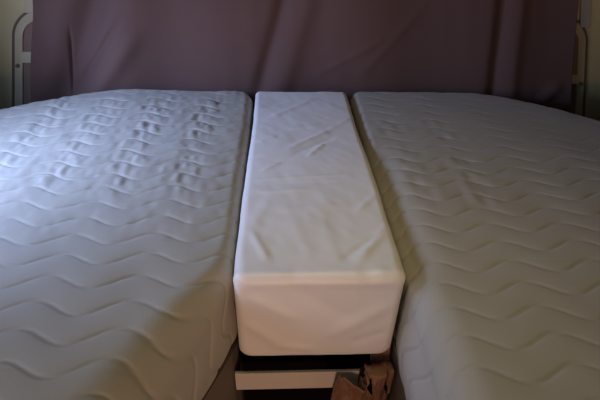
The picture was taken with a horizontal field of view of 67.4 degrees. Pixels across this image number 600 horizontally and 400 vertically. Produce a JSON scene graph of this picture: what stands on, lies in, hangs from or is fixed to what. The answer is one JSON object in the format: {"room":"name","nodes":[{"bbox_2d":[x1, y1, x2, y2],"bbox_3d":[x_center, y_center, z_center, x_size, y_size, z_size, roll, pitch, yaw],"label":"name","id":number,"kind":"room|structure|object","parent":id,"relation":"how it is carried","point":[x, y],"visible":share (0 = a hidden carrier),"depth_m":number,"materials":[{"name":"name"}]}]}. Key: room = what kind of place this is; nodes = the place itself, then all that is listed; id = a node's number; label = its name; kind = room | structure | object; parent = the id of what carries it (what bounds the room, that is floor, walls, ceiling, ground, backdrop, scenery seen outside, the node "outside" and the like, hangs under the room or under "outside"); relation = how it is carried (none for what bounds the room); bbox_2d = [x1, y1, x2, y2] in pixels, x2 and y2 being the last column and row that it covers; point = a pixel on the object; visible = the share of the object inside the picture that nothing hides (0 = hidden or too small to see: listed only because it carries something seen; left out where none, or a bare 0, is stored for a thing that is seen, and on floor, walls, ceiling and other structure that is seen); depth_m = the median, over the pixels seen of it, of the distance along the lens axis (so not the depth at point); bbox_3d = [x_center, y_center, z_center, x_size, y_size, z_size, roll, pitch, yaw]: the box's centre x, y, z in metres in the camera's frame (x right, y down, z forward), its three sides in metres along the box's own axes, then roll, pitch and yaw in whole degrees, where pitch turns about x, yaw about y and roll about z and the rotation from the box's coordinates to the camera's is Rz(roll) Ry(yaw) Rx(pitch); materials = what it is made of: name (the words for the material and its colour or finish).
{"room":"camper van interior","nodes":[
{"label":"camper van interior","id":0,"kind":"room"},
{"bbox_2d":[0,0,599,120],"bbox_3d":[0.043,-0.574,1.292,1.980,1.950,0.030,0,35,-2],"label":"wall","id":1,"kind":"structure","parent":0,"point":[10,10],"depth_m":1.36,"materials":[{"name":"beige"}]},
{"bbox_2d":[25,0,32,12],"bbox_3d":[-0.654,-0.777,1.089,0.220,0.615,0.012,0,35,-2],"label":"trim","id":2,"kind":"structure","parent":1,"relation":"attached to","point":[28,3],"depth_m":1.25,"materials":[{"name":"beige plastic"}]},
{"bbox_2d":[12,12,587,116],"bbox_3d":[0.024,-0.335,1.431,1.996,0.499,0.016,0,35,-2],"label":"window","id":3,"kind":"structure","parent":1,"relation":"in","point":[22,28],"depth_m":1.37,"materials":[{"name":"beige"}]},
{"bbox_2d":[579,0,590,27],"bbox_3d":[0.746,-0.775,1.156,0.245,0.635,0.012,0,35,-2],"label":"trim","id":4,"kind":"structure","parent":1,"relation":"attached to","point":[584,10],"depth_m":1.32,"materials":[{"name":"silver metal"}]},
{"bbox_3d":[0.089,1.244,0.435,1.980,0.030,3.468,0,35,-2],"label":"floor","id":5,"kind":"structure","parent":0,"visible":0},
{"bbox_2d":[205,340,244,399],"bbox_3d":[-0.504,0.599,0.816,0.777,0.559,1.838,0,35,-2],"label":"box","id":6,"kind":"object","parent":5,"relation":"on","point":[224,388],"visible":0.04,"depth_m":0.83,"materials":[{"name":"brown"}]},
{"bbox_2d":[0,89,252,399],"bbox_3d":[-0.495,0.291,0.595,0.791,0.198,1.877,0,35,-2],"label":"mattress","id":7,"kind":"object","parent":6,"relation":"on","point":[120,210],"visible":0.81,"depth_m":0.76,"materials":[{"name":"white fabric"}]},
{"bbox_2d":[241,351,371,399],"bbox_3d":[0.022,0.474,1.030,0.289,0.539,0.012,0,35,-2],"label":"panel","id":8,"kind":"object","parent":5,"relation":"on","point":[348,361],"visible":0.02,"depth_m":0.93,"materials":[{"name":"black"}]},
{"bbox_3d":[0.016,0.062,1.126,0.289,0.020,0.675,0,35,-2],"label":"board","id":9,"kind":"object","parent":8,"relation":"on","visible":0},
{"bbox_2d":[233,91,405,355],"bbox_3d":[0.015,-0.021,1.050,0.272,0.202,0.764,0,35,-2],"label":"cushion","id":10,"kind":"object","parent":9,"relation":"on","point":[318,269],"visible":1,"depth_m":0.78,"materials":[{"name":"white fabric"}]},
{"bbox_2d":[386,341,405,399],"bbox_3d":[0.600,0.594,0.864,0.847,0.559,1.838,0,35,-2],"label":"box","id":11,"kind":"object","parent":5,"relation":"on","point":[397,392],"visible":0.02,"depth_m":0.83,"materials":[{"name":"brown"}]},
{"bbox_2d":[235,369,359,389],"bbox_3d":[0.026,0.341,0.857,0.295,0.051,0.007,0,35,-2],"label":"bed rail","id":12,"kind":"object","parent":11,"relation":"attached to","point":[322,378],"visible":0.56,"depth_m":0.85,"materials":[{"name":"beige"}]},
{"bbox_2d":[331,345,393,399],"bbox_3d":[0.111,0.362,0.864,0.115,0.197,0.065,0,35,-2],"label":"cloth","id":13,"kind":"object","parent":12,"relation":"hanging from","point":[374,379],"visible":0.93,"depth_m":0.83,"materials":[{"name":"brown"}]},
{"bbox_2d":[350,92,599,399],"bbox_3d":[0.601,0.288,0.643,0.871,0.195,1.875,0,35,-2],"label":"mattress","id":14,"kind":"object","parent":11,"relation":"on","point":[491,204],"visible":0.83,"depth_m":0.79,"materials":[{"name":"white fabric"}]},
{"bbox_3d":[0.059,-1.038,0.884,1.940,0.060,0.100,0,35,-2],"label":"trim","id":15,"kind":"structure","parent":0,"visible":0},
{"bbox_2d":[30,0,578,119],"bbox_3d":[0.034,-0.615,1.176,1.750,0.990,0.078,0,35,-2],"label":"curtain","id":16,"kind":"object","parent":15,"relation":"hanging from","point":[522,50],"visible":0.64,"depth_m":1.29,"materials":[{"name":"purple fabric"}]}
]}

